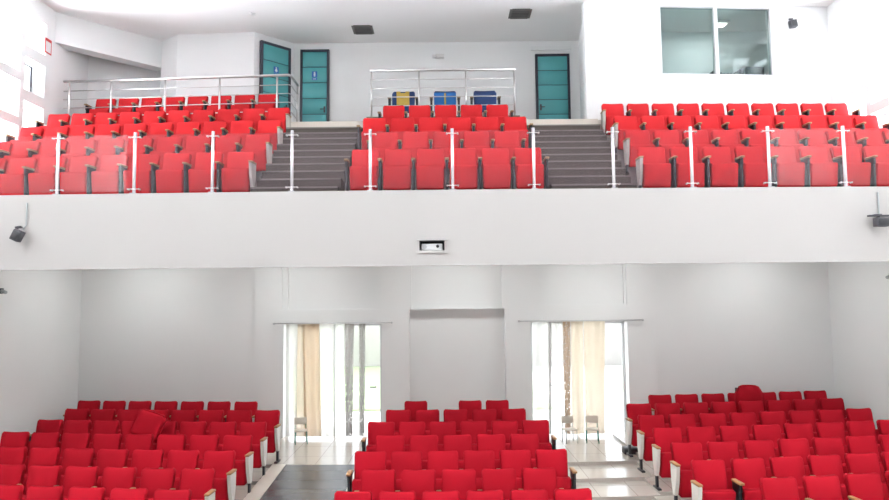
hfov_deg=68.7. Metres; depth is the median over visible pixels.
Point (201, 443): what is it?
seat
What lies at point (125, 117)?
seat
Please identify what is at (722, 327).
wall
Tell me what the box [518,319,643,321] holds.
curtain rod
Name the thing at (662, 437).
seat
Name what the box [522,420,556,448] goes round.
seat
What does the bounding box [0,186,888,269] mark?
parapet
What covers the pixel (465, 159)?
seat
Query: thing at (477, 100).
armchair
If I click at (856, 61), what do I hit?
window
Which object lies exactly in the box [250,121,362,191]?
stairs
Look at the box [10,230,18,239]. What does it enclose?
grille
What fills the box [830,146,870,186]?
seat
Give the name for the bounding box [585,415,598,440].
plastic chair
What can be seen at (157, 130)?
seat
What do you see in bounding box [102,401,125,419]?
seat
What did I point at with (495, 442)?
seat
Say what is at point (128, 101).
seat
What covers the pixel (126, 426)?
seat
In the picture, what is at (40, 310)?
wall
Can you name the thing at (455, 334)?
wall
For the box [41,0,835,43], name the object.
ceiling
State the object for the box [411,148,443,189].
seat
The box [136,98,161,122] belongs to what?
seat
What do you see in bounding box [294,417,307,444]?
plastic chair
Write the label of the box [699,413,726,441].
seat
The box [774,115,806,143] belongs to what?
seat
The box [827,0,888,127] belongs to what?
wall
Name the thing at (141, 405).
seat
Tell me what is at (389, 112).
seat
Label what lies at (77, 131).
seat
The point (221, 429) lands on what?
seat
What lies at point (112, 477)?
seat
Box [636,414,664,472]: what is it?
seat
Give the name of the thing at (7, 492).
seat
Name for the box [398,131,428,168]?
seat
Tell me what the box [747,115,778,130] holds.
seat
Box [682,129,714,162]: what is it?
seat
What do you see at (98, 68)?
wall
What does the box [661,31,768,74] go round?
wall
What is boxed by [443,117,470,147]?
seat
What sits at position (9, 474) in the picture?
seat
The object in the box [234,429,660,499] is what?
floor
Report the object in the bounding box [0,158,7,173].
seat
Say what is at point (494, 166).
seat
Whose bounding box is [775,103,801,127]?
seat
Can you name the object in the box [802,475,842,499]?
seat
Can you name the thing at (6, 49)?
window
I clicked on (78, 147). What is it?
seat
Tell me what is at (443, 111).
seat
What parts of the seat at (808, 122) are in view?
backrest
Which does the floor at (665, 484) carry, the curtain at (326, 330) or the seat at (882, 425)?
the seat at (882, 425)
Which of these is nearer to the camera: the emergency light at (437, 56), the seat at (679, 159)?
the seat at (679, 159)
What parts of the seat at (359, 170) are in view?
backrest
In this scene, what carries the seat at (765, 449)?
on the floor at (665, 484)
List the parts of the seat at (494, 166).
backrest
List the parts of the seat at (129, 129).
backrest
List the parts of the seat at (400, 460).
backrest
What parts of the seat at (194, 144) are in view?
backrest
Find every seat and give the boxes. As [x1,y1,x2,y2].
[0,142,12,157]
[0,157,37,194]
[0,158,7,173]
[0,431,29,446]
[0,446,27,464]
[0,464,25,484]
[0,484,23,499]
[4,127,43,154]
[4,141,40,173]
[22,465,61,499]
[23,447,60,493]
[25,432,59,473]
[25,485,63,499]
[27,419,63,455]
[28,156,67,194]
[32,140,68,172]
[34,114,70,138]
[36,126,69,154]
[58,420,91,446]
[58,433,90,464]
[59,448,94,485]
[60,155,97,193]
[60,408,89,441]
[61,139,96,171]
[63,125,95,153]
[63,400,100,419]
[63,466,98,499]
[64,113,93,137]
[67,487,105,499]
[84,99,116,123]
[89,112,117,136]
[89,124,121,152]
[89,420,119,447]
[90,138,124,170]
[90,409,115,440]
[91,154,128,193]
[92,433,121,465]
[96,449,128,486]
[101,467,136,499]
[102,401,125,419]
[110,488,147,499]
[112,98,138,123]
[116,123,147,151]
[117,409,140,432]
[119,111,141,136]
[120,137,153,169]
[120,421,133,448]
[123,153,159,193]
[124,434,153,466]
[128,401,151,409]
[129,409,166,441]
[131,449,163,488]
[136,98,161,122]
[138,111,165,135]
[140,468,175,499]
[144,122,173,150]
[147,409,168,420]
[150,136,182,169]
[152,421,176,449]
[153,489,191,499]
[154,401,177,420]
[155,153,191,192]
[156,434,185,467]
[159,97,184,121]
[163,110,190,134]
[166,450,199,489]
[171,122,200,149]
[171,410,196,434]
[179,421,206,450]
[179,468,215,499]
[180,135,210,168]
[180,401,203,421]
[183,96,208,120]
[188,152,223,192]
[189,109,215,133]
[189,434,218,468]
[198,121,227,140]
[198,410,223,434]
[203,450,236,499]
[207,96,231,120]
[207,401,230,421]
[209,421,236,450]
[210,135,242,167]
[217,109,240,133]
[221,151,256,191]
[223,435,253,496]
[226,120,255,148]
[226,410,251,434]
[231,95,255,119]
[234,401,257,421]
[239,108,265,132]
[239,421,267,478]
[241,134,272,170]
[254,120,282,153]
[254,410,280,463]
[255,94,279,119]
[267,107,290,132]
[334,491,371,499]
[344,149,379,190]
[346,451,385,491]
[354,469,395,499]
[356,118,386,149]
[361,421,394,451]
[366,132,398,168]
[376,435,404,469]
[377,149,411,190]
[378,105,404,131]
[378,491,415,499]
[385,117,414,148]
[386,409,410,434]
[391,451,421,490]
[396,469,435,499]
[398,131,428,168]
[399,421,425,450]
[404,105,430,131]
[404,401,426,421]
[409,435,437,469]
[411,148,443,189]
[414,117,441,148]
[415,409,439,434]
[422,450,458,490]
[422,490,459,499]
[429,131,458,168]
[430,421,455,450]
[431,105,455,131]
[436,469,475,499]
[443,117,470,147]
[443,409,467,434]
[443,434,471,469]
[445,148,477,189]
[457,105,481,130]
[459,400,481,420]
[460,131,489,167]
[460,421,486,450]
[463,450,494,490]
[466,490,503,499]
[472,117,499,147]
[472,409,496,433]
[476,434,505,468]
[477,468,516,499]
[478,148,510,188]
[483,104,513,130]
[486,400,508,420]
[490,131,525,164]
[491,420,517,449]
[497,449,530,489]
[500,116,532,147]
[501,408,525,433]
[510,147,548,188]
[510,433,538,467]
[510,489,547,499]
[518,467,563,499]
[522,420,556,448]
[535,449,576,488]
[554,488,591,499]
[600,104,625,134]
[612,116,640,152]
[623,130,654,172]
[625,403,651,456]
[626,103,652,128]
[635,146,670,187]
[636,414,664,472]
[639,115,668,143]
[648,394,671,414]
[651,103,677,128]
[652,130,684,162]
[652,427,682,490]
[655,402,680,427]
[667,115,696,143]
[668,146,704,187]
[668,414,695,442]
[670,442,703,499]
[675,394,698,413]
[676,103,703,128]
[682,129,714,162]
[683,402,708,426]
[686,426,715,459]
[691,459,735,499]
[694,115,723,143]
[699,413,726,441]
[701,103,729,127]
[701,146,737,187]
[701,393,724,412]
[707,441,739,488]
[711,129,744,162]
[711,401,736,425]
[719,425,749,458]
[720,115,751,143]
[726,103,754,127]
[727,393,734,401]
[729,412,756,439]
[730,457,766,499]
[734,146,771,186]
[734,385,764,412]
[738,400,763,424]
[739,129,773,162]
[742,439,775,477]
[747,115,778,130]
[751,103,775,127]
[752,424,781,456]
[759,411,786,438]
[759,477,799,499]
[763,392,776,410]
[766,146,804,186]
[766,399,791,422]
[769,129,803,162]
[769,456,805,499]
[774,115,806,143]
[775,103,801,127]
[777,438,810,475]
[778,391,801,409]
[784,423,813,454]
[788,410,816,436]
[792,399,818,421]
[797,129,832,161]
[798,146,837,186]
[800,103,828,127]
[800,115,833,143]
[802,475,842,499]
[803,390,826,408]
[807,454,847,499]
[812,437,847,473]
[815,422,847,452]
[817,409,847,435]
[819,398,846,428]
[824,103,861,127]
[825,129,861,161]
[826,115,860,143]
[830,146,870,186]
[844,453,888,499]
[844,472,884,499]
[845,408,878,443]
[845,435,884,481]
[846,420,881,460]
[853,115,888,143]
[853,129,888,161]
[861,146,888,186]
[876,420,888,434]
[878,434,888,451]
[880,452,888,471]
[882,129,888,143]
[884,471,888,493]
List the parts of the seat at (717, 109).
backrest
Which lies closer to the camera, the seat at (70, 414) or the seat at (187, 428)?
the seat at (187, 428)
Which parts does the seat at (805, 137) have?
backrest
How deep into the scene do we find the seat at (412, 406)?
13.25 m
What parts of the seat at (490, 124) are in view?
backrest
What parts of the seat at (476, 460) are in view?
backrest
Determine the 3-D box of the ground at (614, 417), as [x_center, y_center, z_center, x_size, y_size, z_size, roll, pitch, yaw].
[0.053,5.306,27.198,28.000,0.230,24.950,-1,-4,0]
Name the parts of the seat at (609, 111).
panel, backrest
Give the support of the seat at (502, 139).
on the tiers
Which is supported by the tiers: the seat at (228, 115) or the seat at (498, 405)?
the seat at (228, 115)
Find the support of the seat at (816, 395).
on the floor at (665, 484)
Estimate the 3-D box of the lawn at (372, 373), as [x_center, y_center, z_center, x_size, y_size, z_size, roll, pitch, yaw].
[-1.951,4.946,24.143,10.000,0.060,11.900,-1,-4,0]
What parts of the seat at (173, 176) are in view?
backrest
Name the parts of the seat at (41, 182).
backrest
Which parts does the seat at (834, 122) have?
backrest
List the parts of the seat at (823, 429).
backrest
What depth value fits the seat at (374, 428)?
11.33 m
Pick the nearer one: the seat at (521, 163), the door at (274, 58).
the seat at (521, 163)
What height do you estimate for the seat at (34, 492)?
0.918 m
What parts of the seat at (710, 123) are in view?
backrest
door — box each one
[259,40,290,115]
[300,49,329,121]
[319,324,381,434]
[531,321,626,431]
[535,54,570,118]
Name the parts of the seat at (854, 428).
backrest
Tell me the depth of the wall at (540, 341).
30.25 m
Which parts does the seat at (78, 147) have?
backrest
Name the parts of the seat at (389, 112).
backrest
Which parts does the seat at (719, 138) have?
backrest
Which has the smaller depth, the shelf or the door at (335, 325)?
the shelf
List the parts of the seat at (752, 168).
backrest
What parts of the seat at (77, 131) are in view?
backrest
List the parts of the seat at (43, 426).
backrest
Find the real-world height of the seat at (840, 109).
0.918 m
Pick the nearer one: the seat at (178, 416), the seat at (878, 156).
the seat at (878, 156)
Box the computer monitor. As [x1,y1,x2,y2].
[745,67,763,74]
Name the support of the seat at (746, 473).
on the floor at (665, 484)
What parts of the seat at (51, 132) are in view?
backrest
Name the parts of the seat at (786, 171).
backrest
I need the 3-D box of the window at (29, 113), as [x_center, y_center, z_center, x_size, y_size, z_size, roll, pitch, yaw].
[-9.188,-2.788,14.050,0.030,0.711,0.685,-1,-4,0]
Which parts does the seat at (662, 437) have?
panel, leg, backrest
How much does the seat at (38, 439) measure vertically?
0.918 m
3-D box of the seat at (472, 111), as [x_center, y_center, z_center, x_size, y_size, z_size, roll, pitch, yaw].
[0.546,-2.705,13.880,0.550,0.918,0.461,-1,-4,0]
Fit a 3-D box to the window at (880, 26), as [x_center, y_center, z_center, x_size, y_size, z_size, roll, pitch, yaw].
[9.176,-4.430,13.323,0.030,0.787,0.698,-1,-4,0]
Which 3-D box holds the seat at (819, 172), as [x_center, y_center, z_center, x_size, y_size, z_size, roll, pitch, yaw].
[6.276,-1.337,10.934,0.550,0.918,0.461,0,-4,-1]
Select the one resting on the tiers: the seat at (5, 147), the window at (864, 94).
the seat at (5, 147)
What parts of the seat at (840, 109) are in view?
backrest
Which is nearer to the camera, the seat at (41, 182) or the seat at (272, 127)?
the seat at (41, 182)
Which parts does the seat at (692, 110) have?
backrest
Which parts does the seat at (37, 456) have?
backrest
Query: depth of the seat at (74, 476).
9.16 m
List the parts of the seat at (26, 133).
backrest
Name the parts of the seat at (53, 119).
backrest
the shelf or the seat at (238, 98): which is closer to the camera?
the shelf
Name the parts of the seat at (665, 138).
backrest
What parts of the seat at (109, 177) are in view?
backrest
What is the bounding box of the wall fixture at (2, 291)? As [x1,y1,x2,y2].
[0,288,6,293]
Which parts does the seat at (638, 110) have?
backrest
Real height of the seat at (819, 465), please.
0.918 m
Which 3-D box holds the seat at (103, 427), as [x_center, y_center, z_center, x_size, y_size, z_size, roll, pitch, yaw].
[-6.116,3.534,11.601,0.545,0.918,0.461,-1,-4,3]
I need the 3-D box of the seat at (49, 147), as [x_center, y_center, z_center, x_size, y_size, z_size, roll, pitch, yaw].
[-7.379,-1.655,12.182,0.552,0.918,0.461,-1,-4,3]
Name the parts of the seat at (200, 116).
backrest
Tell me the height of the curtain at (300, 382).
2.412 m
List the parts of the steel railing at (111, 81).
post, post, post, handrail, post, post, post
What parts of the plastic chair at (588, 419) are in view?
backrest, seat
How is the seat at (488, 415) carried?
on the floor at (601, 466)
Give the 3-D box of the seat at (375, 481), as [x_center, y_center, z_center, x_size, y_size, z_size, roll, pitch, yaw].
[-0.940,3.445,8.686,0.544,0.918,0.461,-1,-4,1]
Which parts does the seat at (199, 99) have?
backrest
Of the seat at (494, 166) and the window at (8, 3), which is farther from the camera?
the window at (8, 3)
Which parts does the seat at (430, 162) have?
backrest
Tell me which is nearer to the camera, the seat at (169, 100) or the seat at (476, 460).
the seat at (476, 460)
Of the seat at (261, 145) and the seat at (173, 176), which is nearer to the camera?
the seat at (173, 176)
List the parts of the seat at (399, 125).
backrest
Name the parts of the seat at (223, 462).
backrest, panel, armrest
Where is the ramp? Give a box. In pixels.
[243,464,353,499]
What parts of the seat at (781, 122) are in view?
backrest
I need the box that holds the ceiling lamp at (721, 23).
[711,20,729,27]
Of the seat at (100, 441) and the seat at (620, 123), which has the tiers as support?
the seat at (620, 123)
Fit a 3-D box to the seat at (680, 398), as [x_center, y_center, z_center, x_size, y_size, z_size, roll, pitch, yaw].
[5.015,3.445,13.347,0.555,0.918,0.461,0,-4,-3]
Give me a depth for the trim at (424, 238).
9.92 m
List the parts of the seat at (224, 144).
backrest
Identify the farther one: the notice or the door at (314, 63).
the door at (314, 63)
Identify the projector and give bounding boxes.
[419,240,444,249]
[422,243,442,249]
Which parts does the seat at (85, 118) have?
backrest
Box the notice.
[44,37,51,54]
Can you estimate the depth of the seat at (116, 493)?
8.29 m
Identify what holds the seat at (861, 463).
on the floor at (665, 484)
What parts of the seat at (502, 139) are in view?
backrest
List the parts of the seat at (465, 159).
backrest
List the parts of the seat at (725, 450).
backrest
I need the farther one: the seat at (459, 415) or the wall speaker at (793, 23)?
the wall speaker at (793, 23)
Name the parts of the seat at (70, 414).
backrest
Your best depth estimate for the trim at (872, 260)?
9.92 m
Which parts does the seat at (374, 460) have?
armrest, backrest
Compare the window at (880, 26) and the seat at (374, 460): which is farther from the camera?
the window at (880, 26)
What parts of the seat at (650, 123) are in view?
backrest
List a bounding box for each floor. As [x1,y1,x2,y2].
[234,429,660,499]
[612,433,691,499]
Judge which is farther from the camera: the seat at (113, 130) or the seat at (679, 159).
the seat at (113, 130)
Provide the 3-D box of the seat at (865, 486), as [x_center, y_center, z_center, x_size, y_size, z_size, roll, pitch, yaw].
[5.450,3.364,8.306,0.555,0.918,0.461,0,-4,-4]
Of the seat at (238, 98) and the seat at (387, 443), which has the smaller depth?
the seat at (387, 443)
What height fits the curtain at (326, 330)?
2.412 m
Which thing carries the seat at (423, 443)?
on the floor at (601, 466)
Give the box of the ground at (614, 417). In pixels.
[333,365,623,431]
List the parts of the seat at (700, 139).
backrest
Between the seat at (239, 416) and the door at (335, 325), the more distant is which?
the door at (335, 325)
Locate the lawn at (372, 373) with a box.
[333,366,552,411]
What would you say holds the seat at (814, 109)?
on the tiers
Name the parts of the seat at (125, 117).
backrest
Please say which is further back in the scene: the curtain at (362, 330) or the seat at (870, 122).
the curtain at (362, 330)
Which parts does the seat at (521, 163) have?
backrest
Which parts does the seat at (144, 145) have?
backrest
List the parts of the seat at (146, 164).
backrest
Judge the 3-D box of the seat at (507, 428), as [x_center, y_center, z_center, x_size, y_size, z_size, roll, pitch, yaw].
[1.027,3.433,11.211,0.540,0.918,0.461,-1,-4,-1]
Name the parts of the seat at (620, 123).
panel, backrest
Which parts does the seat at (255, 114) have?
backrest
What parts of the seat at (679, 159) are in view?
backrest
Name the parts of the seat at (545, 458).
backrest, armrest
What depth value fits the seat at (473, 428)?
11.33 m
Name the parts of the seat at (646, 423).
panel, leg, backrest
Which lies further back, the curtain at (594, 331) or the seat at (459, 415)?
the curtain at (594, 331)
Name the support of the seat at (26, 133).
on the tiers
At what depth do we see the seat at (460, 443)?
10.48 m
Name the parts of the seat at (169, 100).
backrest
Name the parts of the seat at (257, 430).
backrest, panel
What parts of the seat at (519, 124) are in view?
backrest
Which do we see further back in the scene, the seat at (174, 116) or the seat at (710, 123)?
the seat at (174, 116)
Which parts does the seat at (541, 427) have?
backrest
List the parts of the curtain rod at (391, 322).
rod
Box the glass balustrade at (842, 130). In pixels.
[50,126,852,194]
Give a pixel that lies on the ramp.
(280, 481)
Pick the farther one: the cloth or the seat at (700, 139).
the cloth
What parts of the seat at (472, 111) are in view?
backrest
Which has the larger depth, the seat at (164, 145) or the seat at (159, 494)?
the seat at (164, 145)
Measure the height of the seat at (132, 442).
0.918 m
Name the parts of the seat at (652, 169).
panel, backrest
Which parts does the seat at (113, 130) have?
backrest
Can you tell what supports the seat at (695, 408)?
on the floor at (665, 484)
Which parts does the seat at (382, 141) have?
backrest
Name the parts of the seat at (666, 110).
backrest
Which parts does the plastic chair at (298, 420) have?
backrest, seat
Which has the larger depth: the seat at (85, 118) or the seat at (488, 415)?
the seat at (85, 118)
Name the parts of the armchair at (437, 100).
backrest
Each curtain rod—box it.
[273,321,392,324]
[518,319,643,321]
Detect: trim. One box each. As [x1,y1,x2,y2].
[0,259,888,269]
[416,237,447,252]
[531,46,570,50]
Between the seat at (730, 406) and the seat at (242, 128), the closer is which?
the seat at (730, 406)
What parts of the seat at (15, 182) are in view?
backrest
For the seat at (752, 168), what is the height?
0.918 m
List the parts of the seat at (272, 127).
backrest, panel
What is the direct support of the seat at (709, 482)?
on the floor at (665, 484)
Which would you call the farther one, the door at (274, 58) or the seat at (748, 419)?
the door at (274, 58)
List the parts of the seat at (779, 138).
backrest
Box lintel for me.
[55,12,161,71]
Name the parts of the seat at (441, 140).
backrest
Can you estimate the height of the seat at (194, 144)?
0.918 m
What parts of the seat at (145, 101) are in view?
backrest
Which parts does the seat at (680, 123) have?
backrest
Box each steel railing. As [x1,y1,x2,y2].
[63,74,298,121]
[370,68,515,116]
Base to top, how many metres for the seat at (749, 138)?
0.918 m
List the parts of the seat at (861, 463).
backrest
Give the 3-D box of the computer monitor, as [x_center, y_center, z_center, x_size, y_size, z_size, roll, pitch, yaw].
[7.240,-4.041,15.165,0.440,0.460,0.180,0,-4,-4]
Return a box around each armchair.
[388,91,417,112]
[430,91,459,115]
[470,91,500,111]
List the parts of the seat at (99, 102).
backrest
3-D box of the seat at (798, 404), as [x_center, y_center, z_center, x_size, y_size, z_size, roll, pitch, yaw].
[7.049,3.363,12.547,0.550,0.918,0.461,0,-4,-4]
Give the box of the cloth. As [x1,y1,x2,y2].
[396,91,409,104]
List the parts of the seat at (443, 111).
backrest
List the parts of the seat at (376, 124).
backrest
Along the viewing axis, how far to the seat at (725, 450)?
9.86 m
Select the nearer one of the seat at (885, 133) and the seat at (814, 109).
the seat at (885, 133)
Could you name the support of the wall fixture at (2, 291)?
attached to the wall at (40, 310)
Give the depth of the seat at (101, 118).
14.30 m
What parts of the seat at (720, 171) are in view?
backrest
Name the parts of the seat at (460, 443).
backrest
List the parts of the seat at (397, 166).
backrest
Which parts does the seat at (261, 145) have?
backrest, panel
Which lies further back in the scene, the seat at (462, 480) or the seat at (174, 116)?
the seat at (174, 116)
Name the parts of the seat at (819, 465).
backrest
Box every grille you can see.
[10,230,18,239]
[791,20,796,25]
[879,218,888,224]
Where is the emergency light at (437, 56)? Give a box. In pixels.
[432,54,443,58]
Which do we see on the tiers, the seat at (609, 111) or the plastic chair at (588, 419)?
the seat at (609, 111)
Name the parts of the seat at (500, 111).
backrest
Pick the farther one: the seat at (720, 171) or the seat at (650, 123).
the seat at (650, 123)
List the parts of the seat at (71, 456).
backrest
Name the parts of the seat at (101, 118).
backrest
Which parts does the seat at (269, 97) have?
backrest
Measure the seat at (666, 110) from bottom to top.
0.918 m
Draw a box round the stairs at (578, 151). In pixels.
[527,119,636,188]
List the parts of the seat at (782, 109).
backrest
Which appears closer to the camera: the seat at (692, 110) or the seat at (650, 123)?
the seat at (650, 123)
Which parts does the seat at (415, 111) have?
backrest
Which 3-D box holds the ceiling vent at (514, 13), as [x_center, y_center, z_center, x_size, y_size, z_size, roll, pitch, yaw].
[1.770,-5.535,15.240,0.510,0.020,0.510,-1,-4,0]
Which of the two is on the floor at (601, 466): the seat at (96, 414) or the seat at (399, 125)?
the seat at (96, 414)
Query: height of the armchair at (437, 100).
0.918 m
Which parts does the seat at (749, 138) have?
backrest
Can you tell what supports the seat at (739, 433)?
on the floor at (665, 484)
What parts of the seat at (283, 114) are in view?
backrest, panel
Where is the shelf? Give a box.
[867,215,888,216]
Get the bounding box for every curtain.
[286,324,297,436]
[297,324,303,436]
[302,324,320,436]
[320,324,333,435]
[344,324,353,435]
[359,324,364,435]
[548,322,550,433]
[563,322,570,433]
[571,321,583,433]
[583,321,604,433]
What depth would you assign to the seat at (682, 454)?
9.74 m
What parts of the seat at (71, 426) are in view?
backrest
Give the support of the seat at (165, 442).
on the floor at (601, 466)
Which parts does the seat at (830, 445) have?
backrest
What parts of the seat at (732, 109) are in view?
backrest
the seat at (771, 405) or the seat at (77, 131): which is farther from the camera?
the seat at (77, 131)
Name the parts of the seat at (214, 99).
backrest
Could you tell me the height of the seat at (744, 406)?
0.918 m
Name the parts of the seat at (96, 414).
backrest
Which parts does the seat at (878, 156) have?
backrest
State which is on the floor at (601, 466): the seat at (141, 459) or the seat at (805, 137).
the seat at (141, 459)
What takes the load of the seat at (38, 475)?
on the floor at (601, 466)
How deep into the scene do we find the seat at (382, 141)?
11.96 m
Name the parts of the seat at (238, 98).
backrest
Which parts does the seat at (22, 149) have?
backrest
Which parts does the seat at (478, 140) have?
backrest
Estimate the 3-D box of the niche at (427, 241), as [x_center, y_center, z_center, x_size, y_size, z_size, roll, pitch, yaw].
[-0.191,-0.051,10.169,0.402,0.173,0.490,-1,-4,0]
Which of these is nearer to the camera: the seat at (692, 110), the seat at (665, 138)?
the seat at (665, 138)
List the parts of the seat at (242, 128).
backrest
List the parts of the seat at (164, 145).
backrest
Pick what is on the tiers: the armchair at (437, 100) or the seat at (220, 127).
the seat at (220, 127)
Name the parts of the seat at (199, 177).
backrest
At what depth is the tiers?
11.30 m
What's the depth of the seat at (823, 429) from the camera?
10.97 m
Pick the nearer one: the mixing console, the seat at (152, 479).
the seat at (152, 479)
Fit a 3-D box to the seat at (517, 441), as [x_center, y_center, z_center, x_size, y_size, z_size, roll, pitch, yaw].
[1.306,3.428,10.377,0.615,0.918,0.461,-1,-4,-1]
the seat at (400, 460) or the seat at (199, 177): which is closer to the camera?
the seat at (400, 460)
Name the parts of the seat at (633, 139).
panel, backrest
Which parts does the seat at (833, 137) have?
backrest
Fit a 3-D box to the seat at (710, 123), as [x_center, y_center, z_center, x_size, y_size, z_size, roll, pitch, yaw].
[5.249,-2.275,12.927,0.543,0.918,0.461,-1,-4,-1]
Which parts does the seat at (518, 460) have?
backrest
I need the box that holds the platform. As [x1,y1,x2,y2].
[366,115,519,117]
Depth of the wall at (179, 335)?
14.40 m
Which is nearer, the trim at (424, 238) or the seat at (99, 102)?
the trim at (424, 238)
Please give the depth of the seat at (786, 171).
10.78 m
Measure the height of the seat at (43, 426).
0.918 m
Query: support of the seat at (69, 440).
on the floor at (601, 466)
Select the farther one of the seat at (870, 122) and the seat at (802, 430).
the seat at (870, 122)
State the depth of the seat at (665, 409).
12.39 m
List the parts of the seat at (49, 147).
backrest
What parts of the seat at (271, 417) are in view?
backrest, leg, panel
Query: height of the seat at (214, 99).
0.918 m
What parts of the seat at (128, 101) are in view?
backrest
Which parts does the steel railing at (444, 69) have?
post, post, handrail, post, post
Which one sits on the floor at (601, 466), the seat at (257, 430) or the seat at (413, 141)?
the seat at (257, 430)
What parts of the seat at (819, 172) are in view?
backrest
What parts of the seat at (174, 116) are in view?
backrest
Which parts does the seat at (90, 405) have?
backrest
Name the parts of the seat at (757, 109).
backrest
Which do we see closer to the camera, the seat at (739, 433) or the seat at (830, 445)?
the seat at (830, 445)
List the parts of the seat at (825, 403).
backrest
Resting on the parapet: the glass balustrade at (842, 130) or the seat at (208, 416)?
the glass balustrade at (842, 130)
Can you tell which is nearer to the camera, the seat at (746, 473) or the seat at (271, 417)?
the seat at (746, 473)
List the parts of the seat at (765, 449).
backrest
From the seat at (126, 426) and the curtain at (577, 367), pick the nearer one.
the seat at (126, 426)
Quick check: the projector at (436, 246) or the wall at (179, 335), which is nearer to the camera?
the projector at (436, 246)
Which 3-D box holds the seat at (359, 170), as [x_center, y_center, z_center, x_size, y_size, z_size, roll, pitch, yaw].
[-1.373,-1.268,10.834,0.544,0.918,0.461,-1,-4,1]
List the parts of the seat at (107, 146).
backrest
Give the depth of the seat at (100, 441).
10.86 m
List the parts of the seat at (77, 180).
backrest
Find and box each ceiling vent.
[351,25,373,34]
[508,9,531,18]
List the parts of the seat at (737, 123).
backrest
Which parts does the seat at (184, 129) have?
backrest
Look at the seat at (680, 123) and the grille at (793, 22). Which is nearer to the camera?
the seat at (680, 123)
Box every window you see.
[0,31,7,63]
[0,78,5,110]
[0,125,4,141]
[7,0,9,17]
[23,106,30,126]
[25,64,31,91]
[27,21,33,47]
[660,6,772,75]
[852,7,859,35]
[855,51,862,79]
[858,94,864,115]
[879,17,888,50]
[882,65,888,98]
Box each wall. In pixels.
[0,0,88,141]
[0,270,81,440]
[78,268,254,409]
[87,56,160,108]
[160,32,293,121]
[253,264,658,437]
[293,41,580,121]
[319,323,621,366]
[579,2,594,118]
[582,2,831,119]
[655,262,834,402]
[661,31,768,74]
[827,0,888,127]
[828,262,888,428]
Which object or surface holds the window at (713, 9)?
in the wall at (627, 58)
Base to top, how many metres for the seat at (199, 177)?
0.918 m
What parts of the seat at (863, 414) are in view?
backrest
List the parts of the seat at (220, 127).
backrest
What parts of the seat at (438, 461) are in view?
backrest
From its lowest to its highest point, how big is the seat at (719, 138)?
0.918 m
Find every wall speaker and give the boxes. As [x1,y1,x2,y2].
[9,203,27,241]
[788,18,797,28]
[867,192,888,226]
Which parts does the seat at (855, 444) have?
backrest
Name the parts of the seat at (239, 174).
backrest, panel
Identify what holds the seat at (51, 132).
on the tiers
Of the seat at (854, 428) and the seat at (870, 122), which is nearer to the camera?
the seat at (854, 428)
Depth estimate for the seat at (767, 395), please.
13.68 m
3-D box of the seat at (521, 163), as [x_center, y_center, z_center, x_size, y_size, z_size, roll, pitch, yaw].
[1.412,-1.296,10.835,0.619,0.918,0.461,-1,-4,-1]
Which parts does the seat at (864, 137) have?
backrest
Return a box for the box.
[622,446,637,454]
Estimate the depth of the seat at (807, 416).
11.78 m
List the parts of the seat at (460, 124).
backrest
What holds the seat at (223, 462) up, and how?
on the floor at (601, 466)
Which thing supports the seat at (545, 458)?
on the floor at (601, 466)
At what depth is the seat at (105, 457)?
9.96 m
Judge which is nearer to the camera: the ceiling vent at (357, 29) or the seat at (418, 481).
the seat at (418, 481)
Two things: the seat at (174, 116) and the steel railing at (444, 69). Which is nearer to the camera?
the seat at (174, 116)
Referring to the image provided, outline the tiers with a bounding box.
[250,137,867,191]
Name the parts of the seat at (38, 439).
backrest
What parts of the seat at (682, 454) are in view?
panel, armrest, backrest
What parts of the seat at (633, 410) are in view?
panel, leg, backrest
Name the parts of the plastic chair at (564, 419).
backrest, seat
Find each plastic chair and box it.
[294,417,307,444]
[561,416,577,443]
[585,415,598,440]
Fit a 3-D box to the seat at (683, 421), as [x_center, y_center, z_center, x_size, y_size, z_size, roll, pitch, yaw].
[4.207,3.365,11.395,0.554,0.918,0.461,0,-4,-3]
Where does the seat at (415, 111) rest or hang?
on the tiers
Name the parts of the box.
lid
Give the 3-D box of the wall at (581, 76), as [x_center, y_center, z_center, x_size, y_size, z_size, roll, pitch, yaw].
[3.420,-3.960,15.673,0.140,3.128,2.250,-1,-4,8]
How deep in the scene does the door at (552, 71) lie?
16.71 m
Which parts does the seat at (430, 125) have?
backrest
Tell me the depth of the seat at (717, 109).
14.07 m
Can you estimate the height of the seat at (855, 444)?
0.918 m
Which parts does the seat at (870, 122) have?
backrest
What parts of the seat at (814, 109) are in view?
backrest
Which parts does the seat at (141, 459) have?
backrest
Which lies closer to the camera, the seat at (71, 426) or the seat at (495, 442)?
the seat at (495, 442)
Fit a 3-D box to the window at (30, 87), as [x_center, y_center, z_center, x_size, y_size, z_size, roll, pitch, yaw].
[-9.125,-3.741,14.123,0.175,0.711,0.685,-1,-4,0]
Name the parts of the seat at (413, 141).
backrest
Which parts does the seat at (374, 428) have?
backrest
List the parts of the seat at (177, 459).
backrest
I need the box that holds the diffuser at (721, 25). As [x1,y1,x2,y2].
[718,23,726,27]
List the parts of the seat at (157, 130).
backrest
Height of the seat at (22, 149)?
0.918 m
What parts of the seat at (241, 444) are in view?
backrest, panel, armrest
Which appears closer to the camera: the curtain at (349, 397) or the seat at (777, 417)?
the seat at (777, 417)
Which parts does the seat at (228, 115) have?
backrest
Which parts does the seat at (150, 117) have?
backrest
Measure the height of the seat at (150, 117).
0.918 m
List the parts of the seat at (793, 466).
backrest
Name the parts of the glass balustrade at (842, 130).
post, post, post, post, post, post, post, post, post, post, post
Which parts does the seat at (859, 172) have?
backrest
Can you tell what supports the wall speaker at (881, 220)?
attached to the parapet
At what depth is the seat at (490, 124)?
12.97 m
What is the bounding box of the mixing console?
[710,69,743,73]
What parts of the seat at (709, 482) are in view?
panel, armrest, backrest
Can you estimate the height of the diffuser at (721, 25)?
0.020 m
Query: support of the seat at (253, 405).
on the floor at (601, 466)

